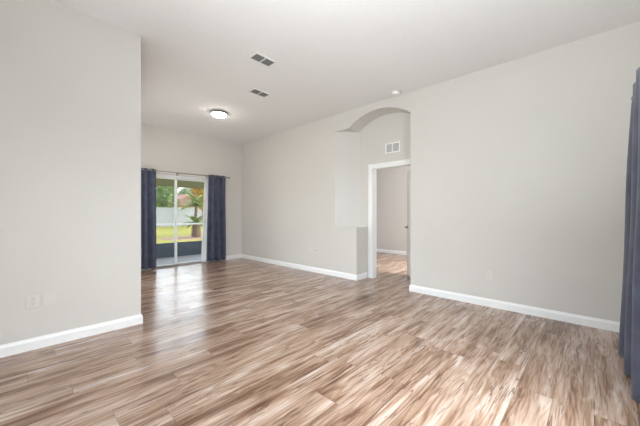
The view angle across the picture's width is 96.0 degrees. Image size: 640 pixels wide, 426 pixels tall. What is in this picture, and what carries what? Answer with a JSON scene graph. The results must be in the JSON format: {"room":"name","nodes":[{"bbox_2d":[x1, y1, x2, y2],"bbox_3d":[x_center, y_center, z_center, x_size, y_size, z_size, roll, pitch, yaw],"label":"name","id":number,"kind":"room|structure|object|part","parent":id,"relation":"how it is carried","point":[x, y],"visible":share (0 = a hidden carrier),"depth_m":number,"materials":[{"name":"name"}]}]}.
{"room":"empty living room","nodes":[
{"label":"empty living room","id":0,"kind":"room"},
{"bbox_2d":[0,0,140,344],"bbox_3d":[-3.407,-0.396,1.671,0.120,3.173,4.125,0,0,44],"label":"wall","id":1,"kind":"structure","parent":0,"point":[70,79],"depth_m":2.69,"materials":[{"name":"paint"}]},
{"bbox_2d":[26,293,39,308],"bbox_3d":[-2.510,0.766,2.519,0.009,0.122,0.090,0,0,44],"label":"wall outlet","id":2,"kind":"object","parent":1,"relation":"attached to","point":[32,300],"visible":1,"depth_m":2.52,"materials":[{"name":"plastic"}]},
{"bbox_2d":[43,290,56,305],"bbox_3d":[-2.435,0.760,2.600,0.008,0.122,0.090,0,0,44],"label":"blank wall plate","id":3,"kind":"object","parent":1,"relation":"attached to","point":[49,297],"visible":1,"depth_m":2.60,"materials":[{"name":"plastic"}]},
{"bbox_2d":[0,314,142,357],"bbox_3d":[-4.534,1.140,2.768,3.295,0.100,4.120,0,0,44],"label":"baseboard","id":4,"kind":"structure","parent":1,"relation":"attached to","point":[30,344],"depth_m":2.67,"materials":[{"name":"white paint"}]},
{"bbox_2d":[141,123,241,255],"bbox_3d":[-3.192,-0.364,6.698,0.140,3.109,3.695,0,0,44],"label":"wall","id":5,"kind":"structure","parent":0,"point":[162,149],"depth_m":6.95,"materials":[{"name":"paint"}]},
{"bbox_2d":[156,174,203,267],"bbox_3d":[-3.298,0.165,6.588,0.100,2.050,1.540,0,0,44],"label":"door","id":6,"kind":"structure","parent":5,"relation":"in","point":[161,176],"depth_m":6.56,"materials":[{"name":"plastic"}]},
{"bbox_3d":[-3.526,0.174,6.317,0.034,1.964,0.740,0,0,44],"label":"panel","id":7,"kind":"part","parent":6,"relation":"part of","materials":[{"name":"glass"}]},
{"bbox_3d":[-3.070,0.174,6.860,0.034,1.964,0.740,0,0,44],"label":"panel","id":8,"kind":"part","parent":6,"relation":"part of","materials":[{"name":"glass"}]},
{"bbox_2d":[141,169,229,178],"bbox_3d":[-3.224,-0.894,6.463,0.139,0.079,2.580,0,0,44],"label":"curtain rod","id":9,"kind":"object","parent":5,"relation":"attached to","point":[177,173],"visible":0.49,"depth_m":6.52,"materials":[{"name":"metal"}]},
{"bbox_2d":[141,168,155,269],"bbox_3d":[-3.686,0.109,5.908,0.151,2.098,0.643,0,0,44],"label":"curtain","id":10,"kind":"object","parent":9,"relation":"hanging from","point":[148,178],"visible":0.42,"depth_m":6.04,"materials":[{"name":"blue fabric"}]},
{"bbox_2d":[201,177,220,262],"bbox_3d":[-2.659,0.153,7.112,0.027,2.066,0.561,0,0,44],"label":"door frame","id":11,"kind":"structure","parent":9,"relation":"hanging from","point":[205,203],"depth_m":6.99,"materials":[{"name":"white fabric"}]},
{"bbox_2d":[206,175,225,261],"bbox_3d":[-2.537,0.111,7.118,0.161,2.102,0.524,0,0,44],"label":"curtain","id":12,"kind":"object","parent":9,"relation":"hanging from","point":[216,221],"visible":1,"depth_m":7.11,"materials":[{"name":"blue fabric"}]},
{"bbox_2d":[0,252,639,425],"bbox_3d":[-0.786,1.250,3.853,7.550,0.120,11.200,0,0,44],"label":"floor","id":13,"kind":"structure","parent":0,"point":[239,341],"depth_m":2.30,"materials":[{"name":"brown wood"}]},
{"bbox_2d":[51,0,639,143],"bbox_3d":[-1.962,-1.997,2.660,7.490,0.276,7.850,0,0,44],"label":"ceiling","id":14,"kind":"structure","parent":0,"point":[332,57],"depth_m":3.24,"materials":[{"name":"white paint"}]},
{"bbox_2d":[210,110,227,117],"bbox_3d":[-1.889,-1.840,5.385,0.308,0.100,0.308,0,-1,44],"label":"ceiling light","id":15,"kind":"object","parent":14,"relation":"attached to","point":[216,113],"visible":1,"depth_m":5.30,"materials":[{"name":"white glass"}]},
{"bbox_3d":[-1.889,-1.827,5.385,0.274,0.054,0.274,0,-1,44],"label":"lamp shade","id":16,"kind":"part","parent":15,"relation":"part of","materials":[{"name":"white glass"}]},
{"bbox_2d":[248,88,270,97],"bbox_3d":[-0.943,-1.884,4.500,0.166,0.012,0.300,0,-1,44],"label":"ceiling vent","id":17,"kind":"object","parent":14,"relation":"in","point":[258,92],"visible":1,"depth_m":4.48,"materials":[{"name":"metal"}]},
{"bbox_2d":[249,52,276,66],"bbox_3d":[-0.704,-1.892,3.547,0.166,0.012,0.300,0,-1,44],"label":"ceiling vent","id":18,"kind":"object","parent":14,"relation":"in","point":[256,56],"visible":1,"depth_m":3.54,"materials":[{"name":"metal"}]},
{"bbox_2d":[391,90,400,95],"bbox_3d":[1.163,-1.842,4.414,0.148,0.051,0.148,0,-1,44],"label":"smoke detector","id":19,"kind":"object","parent":14,"relation":"attached to","point":[394,92],"visible":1,"depth_m":4.37,"materials":[{"name":"plastic"}]},
{"bbox_2d":[360,112,410,273],"bbox_3d":[0.778,-0.335,5.547,7.200,3.050,0.110,0,0,44],"label":"wall","id":20,"kind":"structure","parent":0,"point":[392,127],"depth_m":5.19,"materials":[{"name":"paint"}]},
{"bbox_2d":[368,159,410,277],"bbox_3d":[1.290,0.142,5.059,0.955,2.095,0.150,0,0,44],"label":"trim","id":21,"kind":"structure","parent":20,"relation":"attached to","point":[372,168],"depth_m":5.30,"materials":[{"name":"white paint"}]},
{"bbox_2d":[385,141,399,153],"bbox_3d":[1.261,-1.145,5.003,0.280,0.176,0.012,0,0,44],"label":"air vent","id":22,"kind":"object","parent":20,"relation":"in","point":[392,147],"visible":1,"depth_m":5.00,"materials":[{"name":"white metal"}]},
{"bbox_2d":[405,169,410,277],"bbox_3d":[1.639,0.186,5.215,0.095,1.983,0.755,0,0,6],"label":"door","id":23,"kind":"structure","parent":20,"relation":"in","point":[408,226],"depth_m":5.34,"materials":[{"name":"white paint"}]},
{"bbox_2d":[377,166,410,250],"bbox_3d":[2.683,-0.185,8.159,6.360,2.750,0.120,0,0,44],"label":"wall","id":24,"kind":"structure","parent":0,"point":[391,182],"depth_m":8.57,"materials":[{"name":"paint"}]},
{"bbox_2d":[377,249,406,254],"bbox_3d":[2.636,1.140,8.110,6.320,0.100,0.015,0,0,44],"label":"baseboard","id":25,"kind":"structure","parent":24,"relation":"attached to","point":[378,250],"depth_m":8.56,"materials":[{"name":"white paint"}]},
{"bbox_2d":[242,21,639,321],"bbox_3d":[0.623,-0.338,5.384,7.200,3.055,0.340,0,0,44],"label":"wall","id":26,"kind":"structure","parent":0,"point":[519,166],"depth_m":3.62,"materials":[{"name":"paint"}]},
{"bbox_2d":[212,254,367,280],"bbox_3d":[-0.910,1.140,6.228,3.901,0.100,0.868,0,0,39],"label":"baseboard","id":27,"kind":"object","parent":26,"relation":"attached to","point":[276,262],"visible":0.88,"depth_m":6.03,"materials":[{"name":"white paint"}]},
{"bbox_2d":[335,132,359,226],"bbox_3d":[0.525,-0.650,5.477,0.330,1.810,0.340,0,0,44],"label":"wall niche","id":28,"kind":"object","parent":26,"relation":"in","point":[347,144],"visible":1,"depth_m":5.48,"materials":[{"name":"paint"}]},
{"bbox_2d":[486,271,491,279],"bbox_3d":[2.158,0.792,3.683,0.074,0.118,0.009,0,0,44],"label":"wall outlet","id":29,"kind":"object","parent":26,"relation":"attached to","point":[488,273],"visible":1,"depth_m":3.68,"materials":[{"name":"plastic"}]},
{"bbox_2d":[409,284,619,331],"bbox_3d":[2.344,1.140,3.722,2.375,0.100,0.335,0,0,44],"label":"baseboard","id":30,"kind":"structure","parent":26,"relation":"attached to","point":[598,323],"depth_m":3.41,"materials":[{"name":"white paint"}]},
{"bbox_3d":[0.745,-0.396,0.188,0.140,3.173,7.700,0,0,44],"label":"wall window","id":31,"kind":"structure","parent":0,"visible":0},
{"bbox_3d":[1.390,-0.914,1.058,0.124,0.079,3.450,0,0,44],"label":"curtain rod","id":32,"kind":"object","parent":31,"relation":"attached to","visible":0},
{"bbox_2d":[618,67,639,402],"bbox_3d":[2.253,0.074,2.052,0.114,2.208,0.845,0,0,41],"label":"curtain","id":33,"kind":"object","parent":32,"relation":"hanging from","point":[629,329],"visible":1,"depth_m":2.07,"materials":[{"name":"blue fabric"}]},
{"label":"outside","id":34,"kind":"structure","parent":0,"visible":0},
{"bbox_2d":[156,254,200,265],"bbox_3d":[-3.440,1.295,7.759,1.680,0.150,11.500,0,0,44],"label":"lanai slab","id":35,"kind":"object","parent":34,"point":[169,260],"visible":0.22,"depth_m":7.64,"materials":[{"name":"concrete"}]},
{"bbox_2d":[156,223,202,258],"bbox_3d":[-3.646,0.233,8.645,0.060,1.975,9.500,0,0,44],"label":"screen enclosure","id":36,"kind":"object","parent":35,"relation":"on","point":[163,250],"visible":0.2,"depth_m":8.24,"materials":[{"name":"grey metal"}]},
{"bbox_3d":[-3.646,1.020,8.645,0.040,0.400,9.500,0,0,44],"label":"kick panel","id":37,"kind":"part","parent":36,"relation":"part of","materials":[{"name":"grey metal"}]},
{"bbox_3d":[-3.646,0.302,8.645,0.050,0.045,9.500,0,0,44],"label":"rail","id":38,"kind":"part","parent":36,"relation":"part of","materials":[{"name":"white metal"}]},
{"bbox_2d":[156,178,203,188],"bbox_3d":[-4.005,-0.882,8.296,0.120,0.255,11.500,0,0,44],"label":"beam","id":39,"kind":"structure","parent":36,"relation":"on","point":[159,182],"depth_m":8.23,"materials":[{"name":"paint"}]},
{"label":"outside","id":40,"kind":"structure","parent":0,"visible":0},
{"bbox_2d":[156,226,202,243],"bbox_3d":[-21.785,1.440,41.430,71.320,0.300,110.000,0,0,44],"label":"lawn","id":41,"kind":"structure","parent":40,"point":[166,231],"depth_m":18.57,"materials":[{"name":"green plant"}]},
{"bbox_2d":[156,186,179,207],"bbox_3d":[-17.293,-1.188,31.901,2.412,4.955,3.425,0,0,44],"label":"leafy tree","id":42,"kind":"object","parent":41,"relation":"on","point":[164,202],"visible":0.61,"depth_m":31.82,"materials":[{"name":"green plant"}]},
{"bbox_2d":[156,207,201,226],"bbox_3d":[-11.947,0.325,30.966,0.180,1.930,26.580,0,0,44],"label":"privacy fence","id":43,"kind":"object","parent":41,"relation":"on","point":[163,215],"visible":0.17,"depth_m":28.28,"materials":[{"name":"plastic"}]},
{"bbox_3d":[-15.256,0.360,27.489,0.024,1.660,2.244,0,0,44],"label":"board panel","id":44,"kind":"part","parent":43,"relation":"part of","materials":[{"name":"plastic"}]},
{"bbox_3d":[-13.601,0.360,29.227,0.024,1.660,2.244,0,0,44],"label":"board panel","id":45,"kind":"part","parent":43,"relation":"part of","materials":[{"name":"plastic"}]},
{"bbox_2d":[159,235,201,239],"bbox_3d":[-6.638,1.302,15.800,3.400,0.095,5.100,0,0,44],"label":"mulch bed","id":46,"kind":"object","parent":41,"relation":"on","point":[178,237],"visible":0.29,"depth_m":14.75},
{"bbox_2d":[181,215,202,236],"bbox_3d":[-6.691,0.635,15.363,1.379,1.322,1.460,0,0,-30],"label":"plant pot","id":47,"kind":"object","parent":46,"relation":"on","point":[196,228],"visible":0.67,"depth_m":15.25,"materials":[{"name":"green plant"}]},
{"bbox_2d":[171,188,193,195],"bbox_3d":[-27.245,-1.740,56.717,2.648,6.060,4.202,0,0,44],"label":"tree","id":48,"kind":"object","parent":41,"relation":"on","point":[182,192],"visible":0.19,"depth_m":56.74,"materials":[{"name":"green plant"}]},
{"bbox_2d":[168,193,203,207],"bbox_3d":[-20.202,-0.910,49.106,9.100,4.400,12.900,0,0,44],"label":"house","id":49,"kind":"structure","parent":41,"relation":"on","point":[182,198],"depth_m":43.38,"materials":[{"name":"paint"}]},
{"bbox_2d":[180,192,203,217],"bbox_3d":[-7.602,0.013,17.365,1.810,2.570,1.727,0,0,31],"label":"palm tree","id":50,"kind":"object","parent":41,"relation":"on","point":[196,202],"visible":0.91,"depth_m":17.29,"materials":[{"name":"green plant"}]},
{"bbox_2d":[190,188,203,221],"bbox_3d":[-10.855,-0.849,26.994,1.949,4.278,2.527,0,0,44],"label":"tree","id":51,"kind":"object","parent":41,"relation":"on","point":[197,192],"visible":0.25,"depth_m":26.42,"materials":[{"name":"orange plant"}]}
]}

